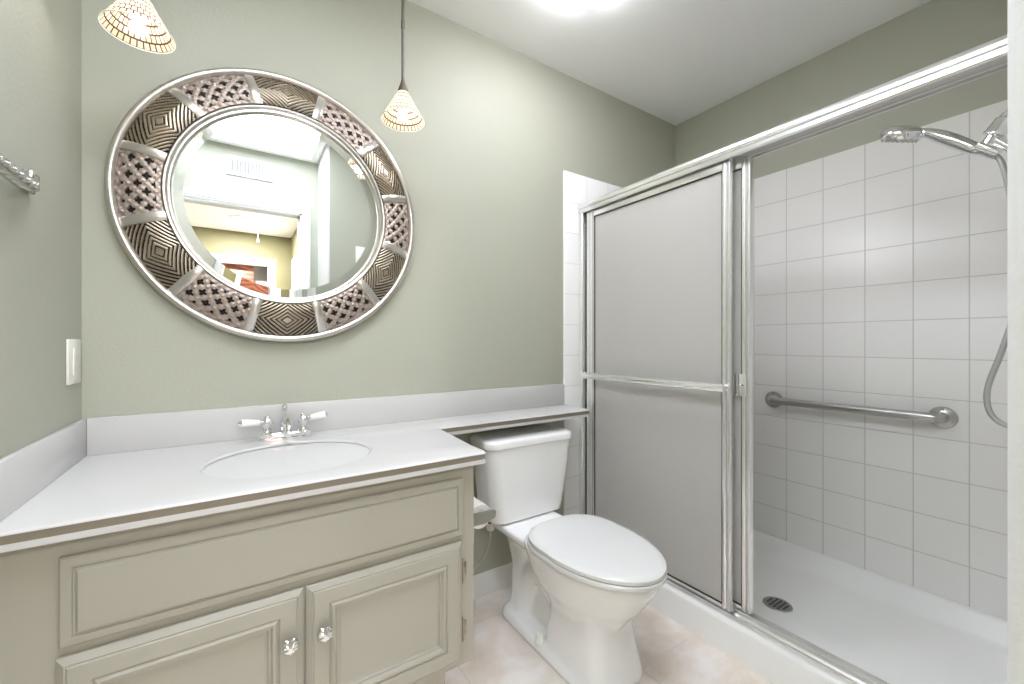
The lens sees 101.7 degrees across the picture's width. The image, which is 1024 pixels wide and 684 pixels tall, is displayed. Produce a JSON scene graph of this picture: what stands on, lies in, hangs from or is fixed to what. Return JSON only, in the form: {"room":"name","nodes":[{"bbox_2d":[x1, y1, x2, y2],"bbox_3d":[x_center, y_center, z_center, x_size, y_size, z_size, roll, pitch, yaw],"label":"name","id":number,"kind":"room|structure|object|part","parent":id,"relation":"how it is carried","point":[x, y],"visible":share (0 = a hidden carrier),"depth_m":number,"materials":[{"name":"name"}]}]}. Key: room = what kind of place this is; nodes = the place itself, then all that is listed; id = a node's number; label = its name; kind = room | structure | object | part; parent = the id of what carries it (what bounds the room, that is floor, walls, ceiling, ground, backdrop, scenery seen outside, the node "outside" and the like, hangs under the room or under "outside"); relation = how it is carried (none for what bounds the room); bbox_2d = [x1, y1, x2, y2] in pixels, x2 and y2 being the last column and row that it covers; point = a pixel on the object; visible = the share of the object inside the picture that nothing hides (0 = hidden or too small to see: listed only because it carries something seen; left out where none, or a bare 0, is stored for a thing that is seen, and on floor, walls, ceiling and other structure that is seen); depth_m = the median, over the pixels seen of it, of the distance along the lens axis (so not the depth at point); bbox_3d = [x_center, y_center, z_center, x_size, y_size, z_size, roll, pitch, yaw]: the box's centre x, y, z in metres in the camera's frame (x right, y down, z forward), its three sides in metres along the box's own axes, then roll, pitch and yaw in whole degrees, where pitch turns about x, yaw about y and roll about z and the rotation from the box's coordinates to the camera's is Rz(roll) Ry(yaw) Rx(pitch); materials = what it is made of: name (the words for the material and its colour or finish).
{"room":"bathroom","nodes":[
{"label":"bathroom","id":0,"kind":"room"},
{"bbox_2d":[0,0,81,458],"bbox_3d":[-0.645,-0.120,0.261,0.100,2.424,2.000,0,0,-34],"label":"wall","id":1,"kind":"structure","parent":0,"point":[41,40],"depth_m":0.88,"materials":[{"name":"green paint"}]},
{"bbox_2d":[0,153,39,194],"bbox_3d":[-0.755,-0.305,0.551,0.041,0.060,0.705,0,0,-34],"label":"towel bar","id":2,"kind":"object","parent":1,"relation":"attached to","point":[27,180],"visible":1,"depth_m":0.72,"materials":[{"name":"grey metal"}]},
{"bbox_2d":[66,339,80,384],"bbox_3d":[-1.110,0.049,1.056,0.008,0.113,0.097,0,0,-34],"label":"light switch","id":3,"kind":"object","parent":1,"relation":"attached to","point":[73,346],"visible":1,"depth_m":1.04,"materials":[{"name":"white plastic"}]},
{"bbox_2d":[82,0,674,574],"bbox_3d":[-0.104,-0.120,1.882,2.798,2.424,0.100,0,0,-34],"label":"wall","id":4,"kind":"structure","parent":0,"point":[477,304],"depth_m":1.62,"materials":[{"name":"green paint"}]},
{"bbox_2d":[104,67,414,341],"bbox_3d":[-0.735,-0.438,1.361,0.874,0.874,0.065,0,0,-34],"label":"wall mirror","id":5,"kind":"object","parent":4,"relation":"attached to","point":[257,203],"visible":1,"depth_m":1.31,"materials":[{"name":"silver mirror"}]},
{"bbox_3d":[-1.031,-0.438,1.149,0.117,0.193,0.022,0,0,-13],"label":"lattice panel","id":6,"kind":"part","parent":5,"relation":"part of","materials":[{"name":"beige metal"}]},
{"bbox_3d":[-0.992,-0.257,1.181,0.112,0.193,0.045,-35,18,-29],"label":"diamond panel","id":7,"kind":"part","parent":5,"relation":"part of","materials":[{"name":"silver metal"}]},
{"bbox_3d":[-0.992,-0.619,1.181,0.112,0.193,0.045,35,-18,-29],"label":"diamond panel","id":8,"kind":"part","parent":5,"relation":"part of","materials":[{"name":"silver metal"}]},
{"bbox_3d":[-0.881,-0.125,1.254,0.193,0.111,0.047,35,-18,-29],"label":"lattice panel","id":9,"kind":"part","parent":5,"relation":"part of","materials":[{"name":"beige metal"}]},
{"bbox_3d":[-0.881,-0.751,1.254,0.193,0.111,0.047,-35,18,-29],"label":"lattice panel","id":10,"kind":"part","parent":5,"relation":"part of","materials":[{"name":"beige metal"}]},
{"bbox_3d":[-0.731,-0.438,1.354,0.587,0.587,0.004,0,0,-34],"label":"glass","id":11,"kind":"part","parent":5,"relation":"part of","materials":[{"name":"white mirror"}]},
{"bbox_3d":[-0.731,-0.800,1.355,0.193,0.112,0.045,0,0,-34],"label":"diamond panel","id":12,"kind":"part","parent":5,"relation":"part of","materials":[{"name":"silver metal"}]},
{"bbox_3d":[-0.731,-0.076,1.355,0.193,0.112,0.045,0,0,-34],"label":"diamond panel","id":13,"kind":"part","parent":5,"relation":"part of","materials":[{"name":"silver metal"}]},
{"bbox_3d":[-0.580,-0.751,1.455,0.193,0.111,0.047,35,-18,-29],"label":"lattice panel","id":14,"kind":"part","parent":5,"relation":"part of","materials":[{"name":"beige metal"}]},
{"bbox_3d":[-0.580,-0.125,1.455,0.193,0.111,0.047,-35,18,-29],"label":"lattice panel","id":15,"kind":"part","parent":5,"relation":"part of","materials":[{"name":"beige metal"}]},
{"bbox_3d":[-0.470,-0.619,1.529,0.112,0.193,0.045,-35,18,-29],"label":"diamond panel","id":16,"kind":"part","parent":5,"relation":"part of","materials":[{"name":"silver metal"}]},
{"bbox_3d":[-0.470,-0.257,1.529,0.112,0.193,0.045,35,-18,-29],"label":"diamond panel","id":17,"kind":"part","parent":5,"relation":"part of","materials":[{"name":"silver metal"}]},
{"bbox_3d":[-0.426,-0.438,1.552,0.022,0.193,0.117,0,0,35],"label":"lattice panel","id":18,"kind":"part","parent":5,"relation":"part of","materials":[{"name":"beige metal"}]},
{"bbox_2d":[87,384,563,455],"bbox_3d":[-0.444,0.255,1.588,1.681,0.102,0.012,0,0,-34],"label":"backsplash","id":19,"kind":"structure","parent":4,"relation":"attached to","point":[137,432],"depth_m":1.40,"materials":[{"name":"white stone"}]},
{"bbox_2d":[474,531,491,568],"bbox_3d":[-0.176,0.868,1.714,0.158,0.189,0.099,0,0,-34],"label":"supply hose","id":20,"kind":"object","parent":4,"relation":"attached to","point":[490,532],"visible":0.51,"depth_m":1.71,"materials":[{"name":"grey"}]},
{"bbox_2d":[474,562,511,599],"bbox_3d":[-0.100,1.044,1.817,0.854,0.095,0.013,0,0,-34],"label":"baseboard","id":21,"kind":"structure","parent":4,"relation":"attached to","point":[490,581],"depth_m":1.82,"materials":[{"name":"white paint"}]},
{"bbox_2d":[563,170,621,515],"bbox_3d":[0.631,0.075,2.306,0.904,1.853,0.009,0,0,-34],"label":"wall tile","id":22,"kind":"structure","parent":4,"relation":"attached to","point":[577,189],"depth_m":2.08,"materials":[{"name":"white tile"}]},
{"bbox_2d":[578,34,1006,683],"bbox_3d":[0.780,0.135,1.501,0.084,1.673,1.496,0,0,-34],"label":"shower door frame","id":23,"kind":"object","parent":4,"relation":"attached to","point":[990,57],"visible":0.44,"depth_m":1.28,"materials":[{"name":"silver metal"}]},
{"bbox_2d":[581,157,733,611],"bbox_3d":[0.561,0.147,1.773,0.062,1.616,0.732,0,0,-34],"label":"sliding shower door","id":24,"kind":"structure","parent":23,"relation":"in","point":[659,374],"depth_m":1.69,"materials":[{"name":"white glass"}]},
{"bbox_3d":[0.586,-0.640,1.774,0.020,0.042,0.642,0,0,-34],"label":"rail","id":25,"kind":"part","parent":24,"relation":"part of","materials":[{"name":"silver metal"}]},
{"bbox_3d":[0.586,0.950,1.774,0.020,0.012,0.642,0,0,-34],"label":"rail","id":26,"kind":"part","parent":24,"relation":"part of","materials":[{"name":"silver metal"}]},
{"bbox_2d":[734,156,752,613],"bbox_3d":[0.631,0.143,1.756,0.032,1.608,0.730,0,0,-34],"label":"sliding shower door","id":27,"kind":"structure","parent":23,"relation":"in","point":[743,169],"depth_m":1.47,"materials":[{"name":"silver metal"}]},
{"bbox_3d":[0.636,0.158,1.759,0.005,1.560,0.674,0,0,-34],"label":"glass","id":28,"kind":"part","parent":27,"relation":"part of","materials":[{"name":"white"}]},
{"bbox_3d":[0.636,-0.640,1.759,0.020,0.042,0.666,0,0,-34],"label":"rail","id":29,"kind":"part","parent":27,"relation":"part of","materials":[{"name":"silver metal"}]},
{"bbox_3d":[0.636,0.942,1.759,0.020,0.012,0.666,0,0,-34],"label":"rail","id":30,"kind":"part","parent":27,"relation":"part of","materials":[{"name":"silver metal"}]},
{"bbox_3d":[0.808,0.149,1.472,0.011,0.079,0.040,0,0,-34],"label":"finger pull","id":31,"kind":"part","parent":27,"relation":"part of","materials":[{"name":"silver metal"}]},
{"bbox_2d":[445,585,771,683],"bbox_3d":[0.942,1.132,-0.184,3.348,0.080,4.700,0,0,-34],"label":"floor","id":32,"kind":"structure","parent":0,"point":[669,653],"depth_m":1.44,"materials":[{"name":"tile"}]},
{"bbox_2d":[0,465,473,683],"bbox_3d":[-0.619,0.715,1.136,0.911,0.754,0.567,0,0,-34],"label":"vanity cabinet","id":33,"kind":"object","parent":32,"relation":"on","point":[373,583],"visible":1,"depth_m":0.90,"materials":[{"name":"beige paint"}]},
{"bbox_3d":[-0.632,0.721,0.832,0.390,0.335,0.022,0,0,-34],"label":"door","id":34,"kind":"part","parent":33,"relation":"part of","materials":[{"name":"beige paint"}]},
{"bbox_3d":[-0.463,0.457,0.945,0.787,0.158,0.020,0,0,-34],"label":"drawer","id":35,"kind":"part","parent":33,"relation":"part of","materials":[{"name":"beige paint"}]},
{"bbox_3d":[-0.482,0.658,0.902,0.032,0.037,0.031,0,0,19],"label":"knob","id":36,"kind":"part","parent":33,"relation":"part of","materials":[{"name":"silver metal"}]},
{"bbox_2d":[0,384,589,552],"bbox_3d":[-0.294,0.332,1.356,1.698,0.257,0.566,0,0,-34],"label":"countertop","id":37,"kind":"structure","parent":33,"relation":"on","point":[88,477],"depth_m":1.08,"materials":[{"name":"white stone"}]},
{"bbox_2d":[237,404,328,441],"bbox_3d":[-0.701,0.252,1.293,0.254,0.107,0.138,0,0,-34],"label":"faucet","id":38,"kind":"object","parent":37,"relation":"on","point":[267,435],"visible":1,"depth_m":1.30,"materials":[{"name":"silver metal"}]},
{"bbox_3d":[-0.794,0.243,1.262,0.024,0.026,0.052,0,0,36],"label":"lever","id":39,"kind":"part","parent":38,"relation":"part of","materials":[{"name":"white ceramic"}]},
{"bbox_3d":[-0.768,0.244,1.298,0.042,0.032,0.033,0,0,-34],"label":"handle","id":40,"kind":"part","parent":38,"relation":"part of","materials":[{"name":"silver metal"}]},
{"bbox_3d":[-0.733,0.232,1.345,0.017,0.068,0.017,0,0,-34],"label":"lift rod","id":41,"kind":"part","parent":38,"relation":"part of","materials":[{"name":"silver metal"}]},
{"bbox_3d":[-0.697,0.258,1.291,0.034,0.071,0.129,0,0,-34],"label":"spout","id":42,"kind":"part","parent":38,"relation":"part of","materials":[{"name":"silver metal"}]},
{"bbox_3d":[-0.676,0.244,1.359,0.042,0.032,0.033,0,0,-34],"label":"handle","id":43,"kind":"part","parent":38,"relation":"part of","materials":[{"name":"silver metal"}]},
{"bbox_3d":[-0.638,0.240,1.373,0.048,0.028,0.024,0,0,-19],"label":"lever","id":44,"kind":"part","parent":38,"relation":"part of","materials":[{"name":"white ceramic"}]},
{"bbox_2d":[203,442,368,477],"bbox_3d":[-0.590,0.387,1.124,0.399,0.149,0.347,0,0,-34],"label":"basin","id":45,"kind":"object","parent":37,"relation":"in","point":[280,461],"depth_m":1.11,"materials":[{"name":"white ceramic"}]},
{"bbox_3d":[-0.424,0.658,0.941,0.032,0.037,0.031,0,0,19],"label":"knob","id":46,"kind":"part","parent":33,"relation":"part of","materials":[{"name":"silver metal"}]},
{"bbox_3d":[-0.302,0.721,1.052,0.394,0.335,0.022,0,0,-34],"label":"door","id":47,"kind":"part","parent":33,"relation":"part of","materials":[{"name":"beige paint"}]},
{"bbox_2d":[474,509,495,526],"bbox_3d":[-0.124,0.518,1.293,0.087,0.044,0.150,0,0,-34],"label":"paper holder","id":48,"kind":"object","parent":33,"relation":"attached to","point":[481,517],"visible":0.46,"depth_m":1.23,"materials":[{"name":"silver metal"}]},
{"bbox_2d":[474,497,489,528],"bbox_3d":[-0.126,0.528,1.291,0.073,0.089,0.116,0,0,-34],"label":"toilet roll","id":49,"kind":"object","parent":48,"relation":"on","point":[478,505],"visible":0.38,"depth_m":1.25,"materials":[{"name":"white paper"}]},
{"bbox_2d":[470,424,666,683],"bbox_3d":[0.207,0.737,1.534,0.438,0.710,0.798,0,0,-34],"label":"toilet","id":50,"kind":"object","parent":32,"relation":"on","point":[580,582],"visible":0.99,"depth_m":1.42,"materials":[{"name":"white ceramic"}]},
{"bbox_3d":[0.044,0.571,1.779,0.428,0.310,0.192,0,0,-34],"label":"tank","id":51,"kind":"part","parent":50,"relation":"part of","materials":[{"name":"white ceramic"}]},
{"bbox_3d":[0.043,0.399,1.780,0.438,0.033,0.206,0,0,-34],"label":"tank lid","id":52,"kind":"part","parent":50,"relation":"part of","materials":[{"name":"white ceramic"}]},
{"bbox_3d":[0.201,0.902,1.528,0.350,0.380,0.757,0,0,-34],"label":"bowl","id":53,"kind":"part","parent":50,"relation":"part of","materials":[{"name":"white ceramic"}]},
{"bbox_3d":[0.286,0.702,1.401,0.362,0.015,0.490,0,0,-34],"label":"seat","id":54,"kind":"part","parent":50,"relation":"part of","materials":[{"name":"white plastic"}]},
{"bbox_3d":[0.287,0.681,1.399,0.358,0.020,0.482,0,0,-34],"label":"lid","id":55,"kind":"part","parent":50,"relation":"part of","materials":[{"name":"white plastic"}]},
{"bbox_2d":[648,529,1006,683],"bbox_3d":[1.078,1.032,1.699,0.814,0.120,1.497,0,0,-34],"label":"shower pan","id":56,"kind":"object","parent":32,"relation":"on","point":[896,632],"visible":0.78,"depth_m":1.53,"materials":[{"name":"white plastic"}]},
{"bbox_2d":[408,0,929,125],"bbox_3d":[0.942,-1.372,-0.184,3.348,0.080,4.700,0,0,-34],"label":"ceiling","id":57,"kind":"structure","parent":0,"point":[673,61],"depth_m":1.81,"materials":[{"name":"white paint"}]},
{"bbox_2d":[98,0,175,53],"bbox_3d":[-0.893,-1.035,0.997,0.140,0.594,0.140,0,0,-34],"label":"pendant lamp","id":58,"kind":"object","parent":57,"relation":"hanging from","point":[136,23],"visible":1,"depth_m":1.01,"materials":[{"name":"beige glass"}]},
{"bbox_3d":[-0.893,-0.798,0.997,0.037,0.068,0.037,0,0,-34],"label":"bulb","id":59,"kind":"part","parent":58,"relation":"part of","materials":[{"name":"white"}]},
{"bbox_2d":[381,0,424,131],"bbox_3d":[-0.354,-1.026,1.355,0.140,0.613,0.140,0,0,-34],"label":"pendant lamp","id":60,"kind":"object","parent":57,"relation":"hanging from","point":[402,115],"visible":1,"depth_m":1.35,"materials":[{"name":"beige glass"}]},
{"bbox_3d":[-0.354,-0.768,1.355,0.137,0.094,0.137,0,0,-34],"label":"lamp shade","id":61,"kind":"part","parent":60,"relation":"part of","materials":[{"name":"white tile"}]},
{"bbox_3d":[-0.354,-1.083,1.355,0.013,0.459,0.013,0,0,41],"label":"rod","id":62,"kind":"part","parent":60,"relation":"part of","materials":[{"name":"brown metal"}]},
{"bbox_3d":[-0.354,-0.779,1.355,0.037,0.068,0.037,0,0,-34],"label":"bulb","id":63,"kind":"part","parent":60,"relation":"part of","materials":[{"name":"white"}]},
{"bbox_2d":[574,0,599,8],"bbox_3d":[0.269,-1.313,1.455,0.302,0.038,0.299,0,0,-34],"label":"recessed light","id":64,"kind":"object","parent":57,"relation":"in","point":[589,4],"visible":1,"depth_m":1.59,"materials":[{"name":"white paint"}]},
{"bbox_2d":[675,0,1006,178],"bbox_3d":[1.600,-0.120,1.756,0.100,2.424,2.000,0,0,-34],"label":"wall","id":65,"kind":"structure","parent":0,"point":[934,31],"depth_m":1.80,"materials":[{"name":"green paint"}]},
{"bbox_2d":[765,391,958,427],"bbox_3d":[1.450,0.285,1.818,0.063,0.082,0.680,0,0,-34],"label":"grab bar","id":66,"kind":"object","parent":65,"relation":"attached to","point":[942,417],"visible":1,"depth_m":1.71,"materials":[{"name":"silver metal"}]},
{"bbox_2d":[753,100,1006,620],"bbox_3d":[1.421,0.075,1.927,0.009,1.853,1.498,0,0,-34],"label":"wall tile","id":67,"kind":"structure","parent":65,"relation":"attached to","point":[880,268],"depth_m":1.71,"materials":[{"name":"white tile"}]},
{"bbox_2d":[1007,0,1023,683],"bbox_3d":[0.510,-0.120,0.179,0.014,2.424,0.384,0,0,-34],"label":"wall","id":68,"kind":"structure","parent":0,"point":[1015,8],"depth_m":0.33,"materials":[{"name":"white paint"}]},
{"bbox_3d":[1.155,-0.120,0.779,1.725,2.424,0.100,0,0,-34],"label":"wall","id":69,"kind":"structure","parent":0,"visible":0},
{"bbox_2d":[879,110,1006,427],"bbox_3d":[1.383,-0.246,1.257,0.116,0.984,0.424,0,0,-34],"label":"shower","id":70,"kind":"object","parent":69,"relation":"attached to","point":[994,144],"visible":0.82,"depth_m":1.23,"materials":[{"name":"silver metal"}]},
{"bbox_3d":[1.358,-0.619,1.294,0.039,0.168,0.207,0,0,-34],"label":"handle","id":71,"kind":"part","parent":70,"relation":"part of","materials":[{"name":"silver metal"}]}
]}

